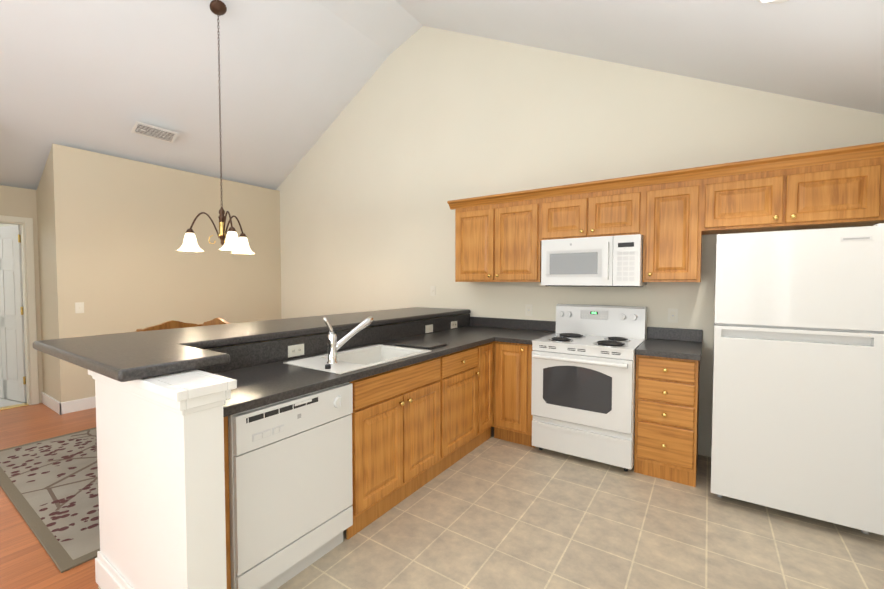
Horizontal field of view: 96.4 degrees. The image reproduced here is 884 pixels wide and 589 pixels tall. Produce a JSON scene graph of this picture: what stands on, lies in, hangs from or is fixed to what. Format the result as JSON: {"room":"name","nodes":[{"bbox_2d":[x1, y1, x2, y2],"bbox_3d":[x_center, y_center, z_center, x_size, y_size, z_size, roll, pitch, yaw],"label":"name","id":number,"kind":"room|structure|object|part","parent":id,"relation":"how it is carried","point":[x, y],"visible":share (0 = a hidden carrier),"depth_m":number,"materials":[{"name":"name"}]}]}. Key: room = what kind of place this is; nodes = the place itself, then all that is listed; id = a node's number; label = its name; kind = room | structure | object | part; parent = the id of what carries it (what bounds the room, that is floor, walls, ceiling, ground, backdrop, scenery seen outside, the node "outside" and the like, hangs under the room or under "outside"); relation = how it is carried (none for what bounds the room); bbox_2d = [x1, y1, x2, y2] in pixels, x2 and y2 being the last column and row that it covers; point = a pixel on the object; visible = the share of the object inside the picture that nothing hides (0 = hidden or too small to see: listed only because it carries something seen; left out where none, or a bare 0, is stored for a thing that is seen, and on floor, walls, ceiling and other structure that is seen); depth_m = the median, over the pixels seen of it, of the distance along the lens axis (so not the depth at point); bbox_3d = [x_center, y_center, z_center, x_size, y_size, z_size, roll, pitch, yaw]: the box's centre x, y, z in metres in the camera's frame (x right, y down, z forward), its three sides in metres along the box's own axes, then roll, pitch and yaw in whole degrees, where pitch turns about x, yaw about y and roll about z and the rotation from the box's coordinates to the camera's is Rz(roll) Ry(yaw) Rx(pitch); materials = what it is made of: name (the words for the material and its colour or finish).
{"room":"kitchen","nodes":[
{"label":"kitchen","id":0,"kind":"room"},
{"bbox_2d":[0,398,26,406],"bbox_3d":[-6.041,1.256,5.054,2.680,0.054,4.000,1,2,34],"label":"floor","id":1,"kind":"structure","parent":0,"point":[4,402],"depth_m":4.56,"materials":[{"name":"white"}]},
{"bbox_2d":[0,185,42,402],"bbox_3d":[-4.931,0.069,4.156,0.120,2.488,1.220,1,2,34],"label":"wall","id":2,"kind":"structure","parent":0,"point":[17,202],"depth_m":4.45,"materials":[{"name":"beige paint"}]},
{"bbox_2d":[0,225,26,401],"bbox_3d":[-5.157,0.222,4.661,0.822,2.023,0.101,1,2,21],"label":"door leaf","id":3,"kind":"structure","parent":2,"relation":"in","point":[12,369],"depth_m":4.58,"materials":[{"name":"white wood"}]},
{"bbox_2d":[0,215,38,409],"bbox_3d":[-4.943,0.207,4.126,0.138,2.112,0.974,1,2,34],"label":"door frame","id":4,"kind":"structure","parent":2,"relation":"attached to","point":[29,308],"depth_m":4.46,"materials":[{"name":"white wood"}]},
{"bbox_2d":[0,153,58,412],"bbox_3d":[-5.395,-0.122,5.115,3.390,2.804,0.140,1,2,34],"label":"wall","id":5,"kind":"structure","parent":0,"point":[46,270],"depth_m":4.34,"materials":[{"name":"beige paint"}]},
{"bbox_2d":[0,403,98,588],"bbox_3d":[-2.976,1.337,2.697,5.040,0.050,6.720,1,2,34],"label":"floor","id":6,"kind":"structure","parent":0,"point":[26,561],"depth_m":2.20,"materials":[{"name":"brown wood"}]},
{"bbox_2d":[0,427,99,572],"bbox_3d":[-2.320,1.290,3.193,2.270,0.012,1.600,1,2,34],"label":"rug","id":7,"kind":"object","parent":6,"relation":"on","point":[49,486],"visible":0.31,"depth_m":2.61,"materials":[{"name":"beige fabric"}]},
{"bbox_2d":[135,320,203,331],"bbox_3d":[-2.153,0.737,3.026,0.482,1.106,0.468,1,2,34],"label":"chair","id":8,"kind":"object","parent":7,"relation":"on","point":[171,324],"visible":0.08,"depth_m":2.86,"materials":[{"name":"brown wood"}]},
{"bbox_2d":[203,317,230,325],"bbox_3d":[-1.625,0.727,3.300,0.468,1.106,0.482,1,2,34],"label":"chair","id":9,"kind":"object","parent":7,"relation":"on","point":[217,321],"visible":0.08,"depth_m":3.09,"materials":[{"name":"brown wood"}]},
{"bbox_2d":[95,371,226,588],"bbox_3d":[-1.193,0.825,1.638,0.880,1.045,0.130,1,2,34],"label":"wall","id":10,"kind":"structure","parent":0,"point":[161,486],"depth_m":1.45,"materials":[{"name":"white paint"}]},
{"bbox_2d":[88,369,236,588],"bbox_3d":[-0.356,0.783,2.876,0.948,1.045,3.188,1,2,34],"label":"trim","id":11,"kind":"structure","parent":10,"relation":"attached to","point":[182,402],"depth_m":1.41,"materials":[{"name":"white wood"}]},
{"bbox_2d":[50,144,280,414],"bbox_3d":[-3.330,-0.159,5.218,0.136,2.871,2.616,1,2,34],"label":"wall","id":12,"kind":"structure","parent":0,"point":[121,263],"depth_m":4.75,"materials":[{"name":"beige paint"}]},
{"bbox_2d":[75,302,83,312],"bbox_3d":[-3.908,0.144,4.264,0.014,0.116,0.072,1,2,34],"label":"light switch","id":13,"kind":"object","parent":12,"relation":"attached to","point":[79,307],"visible":1,"depth_m":4.26,"materials":[{"name":"white plastic"}]},
{"bbox_2d":[0,0,422,189],"bbox_3d":[-4.692,-2.128,3.666,6.340,2.170,6.840,1,2,34],"label":"ceiling","id":14,"kind":"structure","parent":0,"point":[100,76],"depth_m":4.15,"materials":[{"name":"white paint"}]},
{"bbox_2d":[131,121,177,142],"bbox_3d":[-3.194,-1.798,4.404,0.170,0.020,0.400,-33,-16,30],"label":"ceiling vent","id":15,"kind":"object","parent":14,"relation":"in","point":[147,130],"visible":1,"depth_m":4.39,"materials":[{"name":"grey plastic"}]},
{"bbox_2d":[177,0,254,253],"bbox_3d":[-1.966,-1.506,3.588,0.631,2.224,0.652,1,2,34],"label":"chandelier","id":16,"kind":"object","parent":14,"relation":"hanging from","point":[233,242],"visible":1,"depth_m":3.56,"materials":[{"name":"white glass"}]},
{"bbox_2d":[206,314,463,349],"bbox_3d":[-0.596,0.774,3.146,0.120,1.045,3.040,1,2,34],"label":"wall","id":17,"kind":"structure","parent":0,"point":[322,333],"depth_m":2.60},
{"bbox_2d":[33,307,470,381],"bbox_3d":[-0.711,0.229,3.065,1.220,0.046,3.267,1,2,34],"label":"bar","id":18,"kind":"object","parent":17,"relation":"on","point":[125,357],"visible":1,"depth_m":2.06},
{"bbox_2d":[288,344,303,357],"bbox_3d":[-0.925,0.355,2.509,0.008,0.072,0.116,1,2,34],"label":"outlet","id":19,"kind":"object","parent":17,"relation":"attached to","point":[296,350],"visible":1,"depth_m":2.50,"materials":[{"name":"white plastic"}]},
{"bbox_2d":[425,324,432,332],"bbox_3d":[-0.117,0.321,3.700,0.014,0.072,0.116,1,2,34],"label":"light switch","id":20,"kind":"object","parent":17,"relation":"attached to","point":[428,328],"visible":1,"depth_m":3.69,"materials":[{"name":"white plastic"}]},
{"bbox_2d":[451,321,456,328],"bbox_3d":[0.125,0.310,4.064,0.008,0.072,0.116,1,2,34],"label":"outlet","id":21,"kind":"object","parent":17,"relation":"attached to","point":[453,324],"visible":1,"depth_m":4.05,"materials":[{"name":"white plastic"}]},
{"bbox_2d":[98,427,883,588],"bbox_3d":[-0.212,1.400,0.831,3.370,0.050,6.720,1,2,34],"label":"floor","id":22,"kind":"structure","parent":0,"point":[492,512],"depth_m":2.15,"materials":[{"name":"beige tile"}]},
{"bbox_2d":[228,382,352,588],"bbox_3d":[-0.882,0.902,1.998,0.619,0.868,0.626,1,2,34],"label":"dishwasher","id":23,"kind":"object","parent":22,"relation":"on","point":[290,489],"visible":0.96,"depth_m":1.78,"materials":[{"name":"white metal"}]},
{"bbox_2d":[375,345,482,477],"bbox_3d":[-0.106,0.856,3.221,0.608,0.876,0.567,1,2,34],"label":"base cabinet","id":24,"kind":"object","parent":22,"relation":"on","point":[416,426],"depth_m":2.73,"materials":[{"name":"brown wood"}]},
{"bbox_2d":[197,314,516,416],"bbox_3d":[-0.272,0.344,2.913,0.660,0.169,3.036,1,2,34],"label":"countertop","id":25,"kind":"structure","parent":24,"relation":"on","point":[262,373],"depth_m":2.35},
{"bbox_2d":[323,316,373,368],"bbox_3d":[-0.572,0.267,2.376,0.130,0.279,0.402,1,2,34],"label":"faucet","id":26,"kind":"object","parent":25,"relation":"on","point":[334,345],"visible":1,"depth_m":2.31,"materials":[{"name":"silver metal"}]},
{"bbox_2d":[283,344,430,373],"bbox_3d":[-0.512,0.491,2.573,0.502,0.182,0.832,1,2,34],"label":"sink","id":27,"kind":"object","parent":25,"relation":"in","point":[359,358],"visible":0.44,"depth_m":2.71,"materials":[{"name":"white ceramic"}]},
{"bbox_2d":[395,340,446,348],"bbox_3d":[-0.163,0.379,3.015,0.330,0.014,0.230,1,2,34],"label":"cutting board","id":28,"kind":"object","parent":25,"relation":"on","point":[421,344],"visible":0.96,"depth_m":2.97,"materials":[{"name":"black plastic"}]},
{"bbox_2d":[479,342,492,445],"bbox_3d":[0.131,0.844,3.572,0.608,0.876,0.281,1,2,34],"label":"base cabinet","id":29,"kind":"object","parent":22,"relation":"on","point":[484,434],"depth_m":3.43,"materials":[{"name":"brown wood"}]},
{"bbox_2d":[492,341,534,447],"bbox_3d":[0.526,0.836,3.818,0.988,0.876,0.671,1,2,34],"label":"base cabinet","id":30,"kind":"object","parent":22,"relation":"on","point":[512,388],"visible":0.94,"depth_m":3.40,"materials":[{"name":"brown wood"}]},
{"bbox_2d":[497,319,555,344],"bbox_3d":[0.803,0.335,3.619,0.328,0.139,0.663,1,2,34],"label":"countertop","id":31,"kind":"structure","parent":30,"relation":"on","point":[522,331],"depth_m":3.84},
{"bbox_2d":[531,304,646,470],"bbox_3d":[1.214,0.699,3.269,0.754,1.187,0.748,1,2,34],"label":"range","id":32,"kind":"object","parent":22,"relation":"on","point":[583,381],"visible":1,"depth_m":3.04,"materials":[{"name":"white metal"}]},
{"bbox_2d":[634,355,699,486],"bbox_3d":[1.723,0.863,3.010,0.380,0.876,0.671,1,2,34],"label":"drawers","id":33,"kind":"object","parent":22,"relation":"on","point":[666,415],"visible":1,"depth_m":2.76,"materials":[{"name":"brown wood"}]},
{"bbox_2d":[635,327,702,360],"bbox_3d":[1.733,0.356,2.994,0.395,0.139,0.658,1,2,34],"label":"countertop","id":34,"kind":"structure","parent":33,"relation":"on","point":[678,343],"depth_m":3.10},
{"bbox_2d":[711,223,883,534],"bbox_3d":[2.224,0.464,2.567,0.765,1.705,0.757,1,2,34],"label":"fridge","id":35,"kind":"object","parent":22,"relation":"on","point":[797,426],"visible":1,"depth_m":2.24,"materials":[{"name":"white metal"}]},
{"bbox_2d":[276,26,883,456],"bbox_3d":[-0.093,-0.975,4.655,7.540,4.540,0.120,1,2,34],"label":"wall","id":36,"kind":"structure","parent":0,"point":[424,128],"depth_m":4.16,"materials":[{"name":"beige paint"}]},
{"bbox_2d":[430,286,435,295],"bbox_3d":[-0.106,-0.042,4.613,0.072,0.116,0.014,1,2,34],"label":"light switch","id":37,"kind":"object","parent":36,"relation":"attached to","point":[432,290],"visible":1,"depth_m":4.61,"materials":[{"name":"white plastic"}]},
{"bbox_2d":[455,199,541,281],"bbox_3d":[0.583,-0.500,3.925,0.905,0.750,0.356,1,2,34],"label":"upper cabinet","id":38,"kind":"object","parent":36,"relation":"attached to","point":[501,242],"visible":1,"depth_m":3.78,"materials":[{"name":"brown wood"}]},
{"bbox_2d":[525,304,531,315],"bbox_3d":[0.870,0.157,3.963,0.072,0.116,0.009,1,2,34],"label":"outlet","id":39,"kind":"object","parent":36,"relation":"attached to","point":[528,309],"visible":1,"depth_m":3.96,"materials":[{"name":"white plastic"}]},
{"bbox_2d":[540,186,643,240],"bbox_3d":[1.304,-0.669,3.432,0.835,0.380,0.356,1,2,34],"label":"upper cabinet","id":40,"kind":"object","parent":36,"relation":"attached to","point":[617,212],"visible":1,"depth_m":3.29,"materials":[{"name":"brown wood"}]},
{"bbox_2d":[541,234,646,286],"bbox_3d":[1.296,-0.272,3.394,0.780,0.406,0.447,1,2,34],"label":"microwave","id":41,"kind":"object","parent":40,"relation":"attached to","point":[609,261],"visible":0.98,"depth_m":3.21,"materials":[{"name":"white plastic"}]},
{"bbox_2d":[447,142,883,209],"bbox_3d":[1.474,-0.893,3.305,3.182,0.077,0.363,1,2,34],"label":"crown molding","id":42,"kind":"structure","parent":36,"relation":"attached to","point":[849,153],"depth_m":2.87,"materials":[{"name":"brown wood"}]},
{"bbox_2d":[668,308,677,322],"bbox_3d":[1.906,0.174,3.264,0.072,0.116,0.009,1,2,34],"label":"outlet","id":43,"kind":"object","parent":36,"relation":"attached to","point":[672,315],"visible":1,"depth_m":3.26,"materials":[{"name":"white plastic"}]},
{"bbox_2d":[643,179,702,281],"bbox_3d":[1.808,-0.472,3.098,0.381,0.750,0.356,1,2,34],"label":"upper cabinet","id":44,"kind":"object","parent":36,"relation":"attached to","point":[672,240],"visible":0.98,"depth_m":2.97,"materials":[{"name":"brown wood"}]},
{"bbox_2d":[701,157,883,234],"bbox_3d":[2.380,-0.647,2.705,1.001,0.375,0.356,1,2,34],"label":"upper cabinet","id":45,"kind":"object","parent":36,"relation":"attached to","point":[843,194],"depth_m":2.59,"materials":[{"name":"brown wood"}]},
{"bbox_3d":[2.774,-0.639,2.472,0.087,0.375,0.303,1,2,34],"label":"wall cabinet filler","id":46,"kind":"part","parent":45,"relation":"part of","materials":[{"name":"brown wood"}]},
{"bbox_2d":[395,0,883,113],"bbox_3d":[-0.457,-2.076,0.807,3.880,2.079,6.840,1,2,34],"label":"ceiling","id":47,"kind":"structure","parent":0,"point":[828,51],"depth_m":2.61,"materials":[{"name":"white paint"}]},
{"bbox_2d":[757,0,788,3],"bbox_3d":[1.628,-1.496,1.953,0.179,0.094,0.200,1,2,34],"label":"recessed light","id":48,"kind":"object","parent":47,"relation":"in","point":[772,1],"visible":1,"depth_m":1.99,"materials":[{"name":"white glass"}]}
]}

